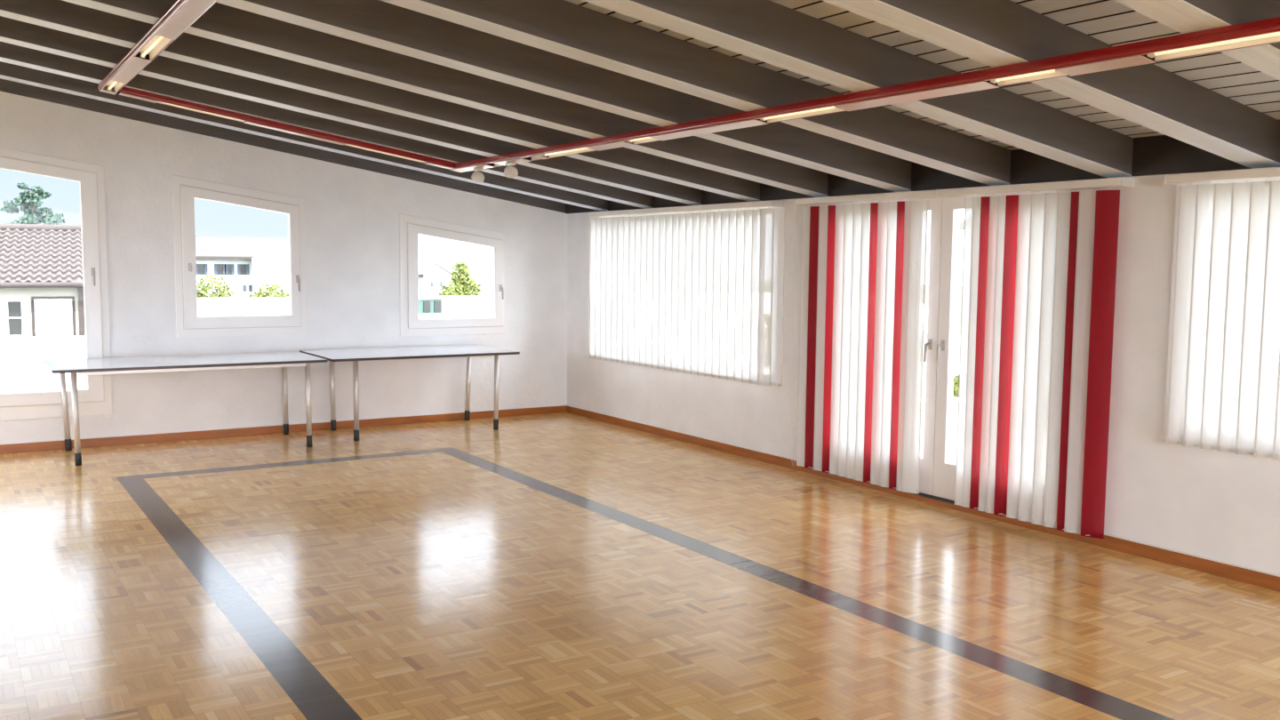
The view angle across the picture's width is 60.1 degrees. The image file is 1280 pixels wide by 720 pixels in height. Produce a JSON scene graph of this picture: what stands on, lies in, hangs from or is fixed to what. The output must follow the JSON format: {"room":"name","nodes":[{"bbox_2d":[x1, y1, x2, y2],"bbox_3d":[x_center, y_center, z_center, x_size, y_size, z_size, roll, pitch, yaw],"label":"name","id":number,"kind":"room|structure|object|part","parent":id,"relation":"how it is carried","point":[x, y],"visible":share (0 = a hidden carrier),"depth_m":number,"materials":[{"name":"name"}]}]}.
{"room":"community hall","nodes":[
{"label":"community hall","id":0,"kind":"room"},
{"bbox_2d":[0,91,567,443],"bbox_3d":[-4.600,-1.056,9.453,9.353,3.578,0.220,-3,6,-32],"label":"wall","id":1,"kind":"structure","parent":0,"point":[352,214],"depth_m":10.31,"materials":[{"name":"paint"}]},
{"bbox_2d":[0,147,111,421],"bbox_3d":[-5.187,-0.652,9.096,1.488,2.347,0.362,-3,6,-32],"label":"window","id":2,"kind":"structure","parent":1,"relation":"in","point":[97,399],"depth_m":9.28,"materials":[{"name":"white plastic"}]},
{"bbox_3d":[-4.589,-0.700,9.290,0.028,0.150,0.060,-3,6,-32],"label":"handle","id":3,"kind":"part","parent":2,"relation":"part of","materials":[{"name":"grey metal"}]},
{"bbox_2d":[103,410,113,420],"bbox_3d":[-4.560,0.475,9.482,0.082,0.082,0.018,-3,6,-32],"label":"wall socket","id":4,"kind":"object","parent":1,"relation":"attached to","point":[108,415],"visible":1,"depth_m":9.48,"materials":[{"name":"white plastic"}]},
{"bbox_2d":[172,174,307,337],"bbox_3d":[-3.636,-0.918,10.052,1.185,1.451,0.362,-3,6,-32],"label":"window","id":5,"kind":"structure","parent":1,"relation":"in","point":[185,189],"depth_m":9.89,"materials":[{"name":"white plastic"}]},
{"bbox_3d":[-3.150,-0.708,10.200,0.028,0.150,0.060,-3,6,-32],"label":"handle","id":6,"kind":"part","parent":5,"relation":"part of","materials":[{"name":"grey"}]},
{"bbox_2d":[0,404,566,453],"bbox_3d":[-4.519,0.698,9.531,8.833,0.072,0.016,-3,6,-32],"label":"baseboard","id":7,"kind":"structure","parent":1,"relation":"attached to","point":[372,422],"depth_m":10.15,"materials":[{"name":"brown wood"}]},
{"bbox_2d":[399,213,504,336],"bbox_3d":[-1.917,-0.838,11.148,1.157,1.228,0.362,-3,6,-32],"label":"window","id":8,"kind":"structure","parent":1,"relation":"in","point":[410,227],"depth_m":10.98,"materials":[{"name":"white plastic"}]},
{"bbox_3d":[-1.412,-0.695,11.302,0.028,0.150,0.060,-3,6,-32],"label":"handle","id":9,"kind":"part","parent":8,"relation":"part of","materials":[{"name":"grey metal"}]},
{"bbox_2d":[418,296,444,319],"bbox_3d":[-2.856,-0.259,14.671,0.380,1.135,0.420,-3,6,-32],"label":"building","id":10,"kind":"structure","parent":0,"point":[429,308],"depth_m":14.47,"materials":[{"name":"white paint"}]},
{"bbox_3d":[-2.784,-0.697,14.440,0.090,0.140,0.020,-3,6,-32],"label":"door panel","id":11,"kind":"part","parent":10,"relation":"part of","materials":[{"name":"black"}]},
{"bbox_3d":[-2.852,-0.714,14.631,0.340,0.190,0.380,-3,6,-32],"label":"glass","id":12,"kind":"part","parent":10,"relation":"part of","materials":[{"name":"teal"}]},
{"bbox_3d":[-2.850,-0.817,14.621,0.380,0.015,0.420,-3,6,-32],"label":"lid","id":13,"kind":"part","parent":10,"relation":"part of","materials":[{"name":"white"}]},
{"bbox_3d":[-2.657,-0.703,14.520,0.090,0.140,0.020,-3,6,-32],"label":"door panel","id":14,"kind":"part","parent":10,"relation":"part of","materials":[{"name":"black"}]},
{"bbox_2d":[0,412,1279,719],"bbox_3d":[-0.489,1.421,3.096,9.353,0.150,15.709,-3,6,-32],"label":"floor","id":15,"kind":"structure","parent":0,"point":[558,565],"depth_m":5.38,"materials":[{"name":"wood"}]},
{"bbox_2d":[42,351,327,465],"bbox_3d":[-3.813,0.377,9.335,2.085,0.761,0.960,-3,6,-32],"label":"folding table","id":16,"kind":"object","parent":15,"relation":"on","point":[164,364],"visible":1,"depth_m":9.17,"materials":[{"name":"white laminate"}]},
{"bbox_3d":[-4.785,0.349,9.198,0.069,0.644,0.043,-3,6,-32],"label":"leg","id":17,"kind":"part","parent":16,"relation":"part of","materials":[{"name":"silver metal"}]},
{"bbox_3d":[-4.366,0.410,8.555,0.054,0.643,0.043,-3,6,-32],"label":"leg","id":18,"kind":"part","parent":16,"relation":"part of","materials":[{"name":"silver metal"}]},
{"bbox_3d":[-3.807,0.040,9.330,1.815,0.032,0.798,-3,6,-32],"label":"frame rail","id":19,"kind":"part","parent":16,"relation":"part of","materials":[{"name":"white metal"}]},
{"bbox_3d":[-3.259,0.278,10.157,0.043,0.642,0.043,-3,6,-32],"label":"leg","id":20,"kind":"part","parent":16,"relation":"part of","materials":[{"name":"silver metal"}]},
{"bbox_3d":[-2.851,0.339,9.507,0.046,0.642,0.043,-3,6,-32],"label":"leg","id":21,"kind":"part","parent":16,"relation":"part of","materials":[{"name":"silver metal"}]},
{"bbox_2d":[299,344,519,440],"bbox_3d":[-2.150,0.298,10.350,1.765,0.768,1.030,-3,6,-32],"label":"folding table","id":22,"kind":"object","parent":15,"relation":"on","point":[356,356],"visible":0.98,"depth_m":10.26,"materials":[{"name":"white laminate"}]},
{"bbox_3d":[-2.899,0.253,10.430,0.046,0.649,0.043,-3,6,-32],"label":"leg","id":23,"kind":"part","parent":22,"relation":"part of","materials":[{"name":"silver metal"}]},
{"bbox_3d":[-2.530,0.308,9.850,0.043,0.649,0.043,-3,6,-32],"label":"leg","id":24,"kind":"part","parent":22,"relation":"part of","materials":[{"name":"silver metal"}]},
{"bbox_3d":[-2.135,-0.054,10.475,1.388,0.032,0.718,-3,6,-32],"label":"frame rail","id":25,"kind":"part","parent":22,"relation":"part of","materials":[{"name":"white metal"}]},
{"bbox_3d":[-1.732,0.198,11.163,0.069,0.651,0.043,-3,6,-32],"label":"leg","id":26,"kind":"part","parent":22,"relation":"part of","materials":[{"name":"silver metal"}]},
{"bbox_3d":[-1.373,0.254,10.577,0.054,0.650,0.043,-3,6,-32],"label":"leg","id":27,"kind":"part","parent":22,"relation":"part of","materials":[{"name":"silver metal"}]},
{"bbox_2d":[564,0,1279,150],"bbox_3d":[-0.473,-1.743,2.882,9.403,1.615,15.839,-3,6,-32],"label":"ceiling","id":28,"kind":"structure","parent":0,"point":[1111,22],"depth_m":4.91,"materials":[{"name":"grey wood"}]},
{"bbox_2d":[0,78,565,213],"bbox_3d":[-4.498,-2.170,9.279,8.829,1.600,0.020,-3,6,-32],"label":"ceiling beam","id":29,"kind":"structure","parent":28,"relation":"attached to","point":[8,86],"depth_m":9.98,"materials":[{"name":"paint"}]},
{"bbox_2d":[0,61,607,211],"bbox_3d":[-4.071,-2.106,8.604,8.829,1.599,0.172,-3,6,-32],"label":"ceiling beam","id":30,"kind":"structure","parent":28,"relation":"attached to","point":[8,71],"depth_m":9.22,"materials":[{"name":"paint"}]},
{"bbox_2d":[0,41,652,207],"bbox_3d":[-3.639,-2.041,7.922,8.829,1.599,0.172,-3,6,-32],"label":"ceiling beam","id":31,"kind":"structure","parent":28,"relation":"attached to","point":[11,53],"depth_m":8.48,"materials":[{"name":"paint"}]},
{"bbox_2d":[97,0,218,94],"bbox_3d":[-1.505,-1.592,4.277,0.132,0.067,8.664,-3,6,-32],"label":"ceiling light","id":32,"kind":"object","parent":31,"relation":"attached to","point":[181,14],"visible":1,"depth_m":6.10,"materials":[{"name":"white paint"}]},
{"bbox_3d":[-3.794,-1.913,7.886,0.097,0.019,0.076,-3,6,-32],"label":"plate","id":33,"kind":"part","parent":32,"relation":"part of","materials":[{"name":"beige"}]},
{"bbox_3d":[-3.230,-1.828,6.995,0.097,0.019,1.040,-3,6,-32],"label":"plate","id":34,"kind":"part","parent":32,"relation":"part of","materials":[{"name":"beige"}]},
{"bbox_3d":[-1.961,-1.638,4.991,0.097,0.019,2.160,-3,6,-32],"label":"plate","id":35,"kind":"part","parent":32,"relation":"part of","materials":[{"name":"beige"}]},
{"bbox_2d":[118,87,455,169],"bbox_3d":[-2.644,-1.775,8.586,2.547,0.448,0.129,-3,6,-32],"label":"channel","id":36,"kind":"object","parent":31,"relation":"attached to","point":[126,92],"visible":0.99,"depth_m":8.47,"materials":[{"name":"red paint"}]},
{"bbox_3d":[-3.615,-1.888,7.963,0.245,0.042,0.098,-3,6,-32],"label":"plate","id":37,"kind":"part","parent":36,"relation":"part of","materials":[{"name":"beige metal"}]},
{"bbox_3d":[-2.667,-1.756,8.576,0.760,0.124,0.098,-3,6,-32],"label":"plate","id":38,"kind":"part","parent":36,"relation":"part of","materials":[{"name":"beige metal"}]},
{"bbox_3d":[-1.671,-1.617,9.219,0.218,0.038,0.098,-3,6,-32],"label":"plate","id":39,"kind":"part","parent":36,"relation":"part of","materials":[{"name":"beige metal"}]},
{"bbox_2d":[449,16,1279,172],"bbox_3d":[0.750,-1.278,5.734,0.132,0.067,8.664,-3,6,-32],"label":"track","id":40,"kind":"object","parent":31,"relation":"attached to","point":[1267,31],"visible":0.98,"depth_m":4.72,"materials":[{"name":"red metal"}]},
{"bbox_3d":[-1.379,-1.575,9.091,0.097,0.019,0.676,-3,6,-32],"label":"plate","id":41,"kind":"part","parent":40,"relation":"part of","materials":[{"name":"beige metal"}]},
{"bbox_2d":[471,168,484,183],"bbox_3d":[-1.327,-1.505,9.040,0.110,0.118,0.110,-3,6,-32],"label":"ceiling spotlight","id":42,"kind":"object","parent":40,"relation":"attached to","point":[476,176],"visible":1,"depth_m":9.00,"materials":[{"name":"white plastic"}]},
{"bbox_2d":[504,162,518,177],"bbox_3d":[-0.992,-1.457,8.492,0.108,0.113,0.110,-3,6,-32],"label":"ceiling spotlight","id":43,"kind":"object","parent":40,"relation":"attached to","point":[509,172],"visible":1,"depth_m":8.46,"materials":[{"name":"white plastic"}]},
{"bbox_3d":[-0.975,-1.514,8.453,0.097,0.019,0.480,-3,6,-32],"label":"plate","id":44,"kind":"part","parent":40,"relation":"part of","materials":[{"name":"beige metal"}]},
{"bbox_3d":[-0.724,-1.476,8.057,0.097,0.019,0.100,-3,6,-32],"label":"plate","id":45,"kind":"part","parent":40,"relation":"part of","materials":[{"name":"beige metal"}]},
{"bbox_3d":[-0.196,-1.397,7.223,0.097,0.019,0.460,-3,6,-32],"label":"plate","id":46,"kind":"part","parent":40,"relation":"part of","materials":[{"name":"beige metal"}]},
{"bbox_3d":[0.371,-1.312,6.326,0.097,0.019,1.030,-3,6,-32],"label":"plate","id":47,"kind":"part","parent":40,"relation":"part of","materials":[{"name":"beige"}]},
{"bbox_3d":[1.219,-1.185,4.987,0.097,0.019,0.910,-3,6,-32],"label":"plate","id":48,"kind":"part","parent":40,"relation":"part of","materials":[{"name":"beige"}]},
{"bbox_3d":[1.744,-1.106,4.157,0.097,0.019,0.360,-3,6,-32],"label":"plate","id":49,"kind":"part","parent":40,"relation":"part of","materials":[{"name":"beige metal"}]},
{"bbox_2d":[0,16,701,205],"bbox_3d":[-3.221,-1.978,7.261,8.829,1.599,0.172,-3,6,-32],"label":"ceiling beam","id":50,"kind":"structure","parent":28,"relation":"attached to","point":[15,32],"depth_m":7.81,"materials":[{"name":"paint"}]},
{"bbox_2d":[0,0,759,201],"bbox_3d":[-2.786,-1.913,6.575,8.829,1.599,0.172,-3,6,-32],"label":"ceiling beam","id":51,"kind":"structure","parent":28,"relation":"attached to","point":[60,15],"depth_m":7.11,"materials":[{"name":"paint"}]},
{"bbox_2d":[61,0,828,197],"bbox_3d":[-2.354,-1.848,5.892,8.829,1.599,0.172,-3,6,-32],"label":"ceiling beam","id":52,"kind":"structure","parent":28,"relation":"attached to","point":[222,23],"depth_m":6.60,"materials":[{"name":"paint"}]},
{"bbox_2d":[216,0,911,191],"bbox_3d":[-1.910,-1.782,5.190,8.829,1.599,0.172,-3,6,-32],"label":"ceiling beam","id":53,"kind":"structure","parent":28,"relation":"attached to","point":[377,23],"depth_m":6.05,"materials":[{"name":"paint"}]},
{"bbox_2d":[380,0,1011,185],"bbox_3d":[-1.468,-1.715,4.493,8.829,1.599,0.172,-3,6,-32],"label":"ceiling beam","id":54,"kind":"structure","parent":28,"relation":"attached to","point":[563,28],"depth_m":5.56,"materials":[{"name":"paint"}]},
{"bbox_2d":[582,0,1133,177],"bbox_3d":[-1.027,-1.649,3.795,8.829,1.599,0.172,-3,6,-32],"label":"ceiling beam","id":55,"kind":"structure","parent":28,"relation":"attached to","point":[767,31],"depth_m":5.05,"materials":[{"name":"paint"}]},
{"bbox_2d":[821,0,1279,167],"bbox_3d":[-0.590,-1.583,3.104,8.829,1.599,0.172,-3,6,-32],"label":"ceiling beam","id":56,"kind":"structure","parent":28,"relation":"attached to","point":[991,33],"depth_m":4.64,"materials":[{"name":"paint"}]},
{"bbox_2d":[1113,0,1279,80],"bbox_3d":[-0.153,-1.518,2.414,8.829,1.599,0.172,-3,6,-32],"label":"ceiling beam","id":57,"kind":"structure","parent":28,"relation":"attached to","point":[1182,16],"depth_m":3.72,"materials":[{"name":"paint"}]},
{"bbox_2d":[567,166,1279,575],"bbox_3d":[3.444,0.038,5.324,0.220,2.280,15.489,-3,6,-32],"label":"wall","id":58,"kind":"structure","parent":0,"point":[1220,506],"depth_m":6.21,"materials":[{"name":"paint"}]},
{"bbox_2d":[583,200,785,386],"bbox_3d":[0.312,-0.645,10.092,0.115,1.463,3.170,-3,6,-32],"label":"window","id":59,"kind":"structure","parent":58,"relation":"in","point":[780,212],"depth_m":8.83,"materials":[{"name":"white plastic"}]},
{"bbox_3d":[0.276,0.074,10.137,0.045,0.022,3.170,-3,6,-32],"label":"sill","id":60,"kind":"part","parent":59,"relation":"part of","materials":[{"name":"white plastic"}]},
{"bbox_2d":[588,200,783,385],"bbox_3d":[0.298,-0.636,9.945,0.126,1.464,2.894,-3,6,-32],"label":"vertical blind","id":61,"kind":"object","parent":59,"relation":"attached to","point":[692,293],"visible":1,"depth_m":9.70,"materials":[{"name":"white fabric"}]},
{"bbox_3d":[0.253,0.086,10.003,0.004,0.012,2.727,-3,6,-32],"label":"bead chain","id":62,"kind":"part","parent":61,"relation":"part of","materials":[{"name":"white"}]},
{"bbox_2d":[566,404,820,475],"bbox_3d":[0.298,0.687,10.157,0.016,0.072,4.062,-3,6,-32],"label":"baseboard","id":63,"kind":"structure","parent":58,"relation":"attached to","point":[771,459],"depth_m":9.82,"materials":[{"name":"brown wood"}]},
{"bbox_2d":[791,189,939,494],"bbox_3d":[1.598,-0.145,7.913,0.126,2.056,1.422,-3,6,-32],"label":"vertical blind","id":64,"kind":"object","parent":58,"relation":"attached to","point":[861,320],"visible":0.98,"depth_m":7.86,"materials":[{"name":"white fabric"}]},
{"bbox_3d":[1.194,-0.178,8.471,0.005,2.015,0.038,-3,6,-32],"label":"pull chain","id":65,"kind":"part","parent":64,"relation":"part of","materials":[{"name":"white"}]},
{"bbox_3d":[1.536,0.855,8.017,0.004,0.012,1.105,-3,6,-32],"label":"bead chain","id":66,"kind":"part","parent":64,"relation":"part of","materials":[{"name":"white"}]},
{"bbox_2d":[565,135,1251,213],"bbox_3d":[3.122,-1.066,5.519,0.030,0.209,14.615,-3,6,-32],"label":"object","id":67,"kind":"structure","parent":58,"relation":"attached to","point":[1159,155],"depth_m":6.68,"materials":[{"name":"paint"}]},
{"bbox_2d":[819,189,1087,539],"bbox_3d":[2.002,-0.072,7.422,0.141,2.100,2.236,-3,6,-32],"label":"door","id":68,"kind":"structure","parent":58,"relation":"in","point":[937,472],"depth_m":7.39,"materials":[{"name":"white wood"}]},
{"bbox_3d":[1.935,-0.062,7.452,0.059,0.155,0.028,-3,6,-32],"label":"handle","id":69,"kind":"part","parent":68,"relation":"part of","materials":[{"name":"grey metal"}]},
{"bbox_3d":[1.996,-0.053,7.355,0.059,0.155,0.028,-3,6,-32],"label":"handle","id":70,"kind":"part","parent":68,"relation":"part of","materials":[{"name":"grey metal"}]},
{"bbox_3d":[1.989,0.957,7.512,0.048,0.034,2.236,-3,6,-32],"label":"sill","id":71,"kind":"part","parent":68,"relation":"part of","materials":[{"name":"brown wood"}]},
{"bbox_2d":[936,176,1135,538],"bbox_3d":[2.332,-0.042,6.753,0.126,2.042,1.330,-3,6,-32],"label":"vertical blind","id":72,"kind":"object","parent":58,"relation":"attached to","point":[1039,270],"visible":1,"depth_m":6.61,"materials":[{"name":"white fabric"}]},
{"bbox_3d":[2.335,0.975,6.756,0.004,0.012,0.946,-3,6,-32],"label":"bead chain","id":73,"kind":"part","parent":72,"relation":"part of","materials":[{"name":"white"}]},
{"bbox_2d":[1072,533,1279,591],"bbox_3d":[4.939,1.384,2.824,0.016,0.072,8.870,-3,6,-32],"label":"baseboard","id":74,"kind":"structure","parent":58,"relation":"attached to","point":[1187,561],"depth_m":5.96,"materials":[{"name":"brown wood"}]},
{"bbox_2d":[1160,177,1279,439],"bbox_3d":[3.692,-0.160,4.750,0.115,1.418,2.990,-3,6,-32],"label":"window","id":75,"kind":"structure","parent":58,"relation":"in","point":[1177,194],"depth_m":5.97,"materials":[{"name":"white plastic"}]},
{"bbox_3d":[3.656,0.537,4.793,0.045,0.022,2.990,-3,6,-32],"label":"sill","id":76,"kind":"part","parent":75,"relation":"part of","materials":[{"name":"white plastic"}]},
{"bbox_2d":[1163,167,1279,460],"bbox_3d":[3.600,-0.157,4.726,0.126,1.430,2.916,-3,6,-32],"label":"vertical blind","id":77,"kind":"object","parent":75,"relation":"attached to","point":[1224,386],"visible":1,"depth_m":5.63,"materials":[{"name":"white fabric"}]},
{"bbox_3d":[3.581,0.551,4.741,0.004,0.012,2.715,-3,6,-32],"label":"bead chain","id":78,"kind":"part","parent":77,"relation":"part of","materials":[{"name":"white plastic"}]},
{"bbox_3d":[3.327,-0.226,5.355,0.065,1.320,1.446,-3,6,-32],"label":"sash","id":79,"kind":"part","parent":75,"relation":"part of","materials":[{"name":"white plastic"}]},
{"label":"outside","id":80,"kind":"structure","parent":0,"visible":0},
{"bbox_2d":[920,411,957,463],"bbox_3d":[4.590,1.185,6.941,3.347,0.230,14.609,-3,6,-32],"label":"balcony slab","id":81,"kind":"object","parent":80,"point":[954,428],"depth_m":10.28,"materials":[{"name":"white concrete"}]},
{"bbox_2d":[921,331,959,404],"bbox_3d":[5.822,0.544,7.892,0.040,0.900,14.040,-3,6,-32],"label":"balcony railing","id":82,"kind":"object","parent":81,"relation":"on","point":[924,332],"visible":0.02,"depth_m":12.15,"materials":[{"name":"white metal"}]},
{"bbox_2d":[952,373,959,426],"bbox_3d":[3.301,0.394,11.235,0.455,0.559,0.430,-3,6,-32],"label":"potted shrub","id":83,"kind":"object","parent":81,"relation":"on","point":[956,378],"visible":0.16,"depth_m":11.15,"materials":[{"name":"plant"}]},
{"bbox_2d":[952,394,958,426],"bbox_3d":[3.300,0.523,11.245,0.340,0.300,0.340,-3,6,-32],"label":"pot","id":84,"kind":"object","parent":83,"relation":"on","point":[955,396],"depth_m":11.16,"materials":[{"name":"white"}]},
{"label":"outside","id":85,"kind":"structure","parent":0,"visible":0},
{"bbox_2d":[76,280,961,411],"bbox_3d":[-16.214,-1.497,72.706,350.000,0.200,380.000,-3,6,-32],"label":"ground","id":86,"kind":"structure","parent":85,"point":[486,285],"depth_m":156.81,"materials":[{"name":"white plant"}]},
{"bbox_2d":[0,182,65,224],"bbox_3d":[-25.494,-3.402,46.645,4.642,8.132,4.273,1,5,6],"label":"conifer","id":87,"kind":"object","parent":86,"relation":"on","point":[32,215],"visible":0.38,"depth_m":46.02,"materials":[{"name":"green plant"}]},
{"bbox_2d":[0,223,85,337],"bbox_3d":[-23.964,-1.278,34.217,12.340,6.064,12.605,-3,6,-32],"label":"house","id":88,"kind":"structure","parent":86,"relation":"on","point":[41,265],"depth_m":32.10,"materials":[{"name":"beige paint"}]},
{"bbox_3d":[-17.742,-1.187,31.385,0.350,0.980,0.015,-3,6,-32],"label":"pane","id":89,"kind":"part","parent":88,"relation":"part of","materials":[{"name":"black glass"}]},
{"bbox_2d":[35,300,71,334],"bbox_3d":[-16.917,-1.226,31.904,0.900,0.980,0.015,-3,6,-32],"label":"door","id":90,"kind":"structure","parent":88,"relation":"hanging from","point":[52,316],"depth_m":31.88,"materials":[{"name":"white"}]},
{"bbox_3d":[-16.915,-1.235,31.901,1.120,1.200,0.030,-3,6,-32],"label":"trim","id":91,"kind":"part","parent":88,"relation":"part of","materials":[{"name":"black"}]},
{"bbox_2d":[196,274,236,297],"bbox_3d":[-33.144,-4.763,85.379,4.230,3.776,2.807,-3,6,-32],"label":"bush","id":92,"kind":"object","parent":86,"relation":"on","point":[204,290],"visible":0.44,"depth_m":85.20,"materials":[{"name":"green plant"}]},
{"bbox_2d":[195,236,289,297],"bbox_3d":[-47.944,-9.861,120.689,22.000,7.350,32.000,-3,6,-32],"label":"house","id":93,"kind":"structure","parent":86,"relation":"on","point":[245,264],"depth_m":114.61,"materials":[{"name":"grey paint"}]},
{"bbox_2d":[204,264,207,274],"bbox_3d":[-44.493,-9.300,113.358,0.280,1.100,0.120,-3,6,-32],"label":"shutter","id":94,"kind":"object","parent":93,"relation":"hanging from","point":[205,265],"depth_m":113.32,"materials":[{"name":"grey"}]},
{"bbox_2d":[214,264,217,274],"bbox_3d":[-43.689,-9.338,113.863,0.280,1.100,0.120,-3,6,-32],"label":"shutter","id":95,"kind":"object","parent":93,"relation":"hanging from","point":[215,265],"depth_m":113.82,"materials":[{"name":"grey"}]},
{"bbox_2d":[223,264,225,274],"bbox_3d":[-42.961,-9.372,114.320,0.280,1.100,0.120,-3,6,-32],"label":"shutter","id":96,"kind":"object","parent":93,"relation":"hanging from","point":[224,265],"depth_m":114.26,"materials":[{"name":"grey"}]},
{"bbox_2d":[231,264,234,274],"bbox_3d":[-42.259,-9.405,114.762,0.280,1.100,0.120,-3,6,-32],"label":"shutter","id":97,"kind":"object","parent":93,"relation":"hanging from","point":[232,265],"depth_m":114.71,"materials":[{"name":"grey"}]},
{"bbox_2d":[237,264,240,274],"bbox_3d":[-41.752,-9.429,115.081,0.280,1.100,0.120,-3,6,-32],"label":"shutter","id":98,"kind":"object","parent":93,"relation":"hanging from","point":[238,265],"depth_m":115.04,"materials":[{"name":"grey"}]},
{"bbox_2d":[246,264,249,274],"bbox_3d":[-40.990,-9.465,115.559,0.280,1.100,0.120,-3,6,-32],"label":"shutter","id":99,"kind":"object","parent":93,"relation":"hanging from","point":[247,265],"depth_m":115.52,"materials":[{"name":"white"}]},
{"bbox_2d":[247,282,289,297],"bbox_3d":[-29.349,-4.592,87.840,3.783,3.061,2.504,-3,6,-32],"label":"bush","id":100,"kind":"object","parent":86,"relation":"on","point":[260,294],"visible":0.3,"depth_m":87.48,"materials":[{"name":"green plant"}]},
{"bbox_2d":[418,261,457,295],"bbox_3d":[-31.745,-12.137,162.545,6.300,4.740,10.400,-3,6,-32],"label":"gabled house","id":101,"kind":"structure","parent":86,"relation":"on","point":[432,276],"depth_m":158.48,"materials":[{"name":"white"}]},
{"bbox_2d":[438,261,480,295],"bbox_3d":[-13.977,-5.203,85.694,3.643,4.958,2.652,-3,6,-32],"label":"tree","id":102,"kind":"object","parent":86,"relation":"on","point":[456,289],"visible":0.67,"depth_m":85.22,"materials":[{"name":"green plant"}]},
{"bbox_2d":[923,304,927,331],"bbox_3d":[-0.672,-1.860,64.877,52.000,2.200,0.300,-3,6,-32],"label":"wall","id":103,"kind":"structure","parent":86,"relation":"on","point":[925,305],"depth_m":77.75,"materials":[{"name":"white paint"}]},
{"bbox_2d":[959,220,964,229],"bbox_3d":[24.458,-2.111,34.276,11.000,8.600,29.000,-3,6,-32],"label":"building","id":104,"kind":"structure","parent":86,"relation":"on","point":[961,224],"depth_m":43.26,"materials":[{"name":"grey"}]},
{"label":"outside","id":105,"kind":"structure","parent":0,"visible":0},
{"bbox_2d":[921,361,959,408],"bbox_3d":[-3.272,0.642,12.777,20.000,0.330,3.691,-3,6,-32],"label":"terrace slab","id":106,"kind":"object","parent":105,"point":[956,367],"visible":0.11,"depth_m":16.71,"materials":[{"name":"white concrete"}]},
{"bbox_2d":[0,295,492,392],"bbox_3d":[-4.277,-0.102,14.321,20.000,1.420,0.200,-3,6,-32],"label":"parapet","id":107,"kind":"object","parent":106,"relation":"on","point":[22,369],"visible":0.02,"depth_m":12.75,"materials":[{"name":"white"}]}
]}

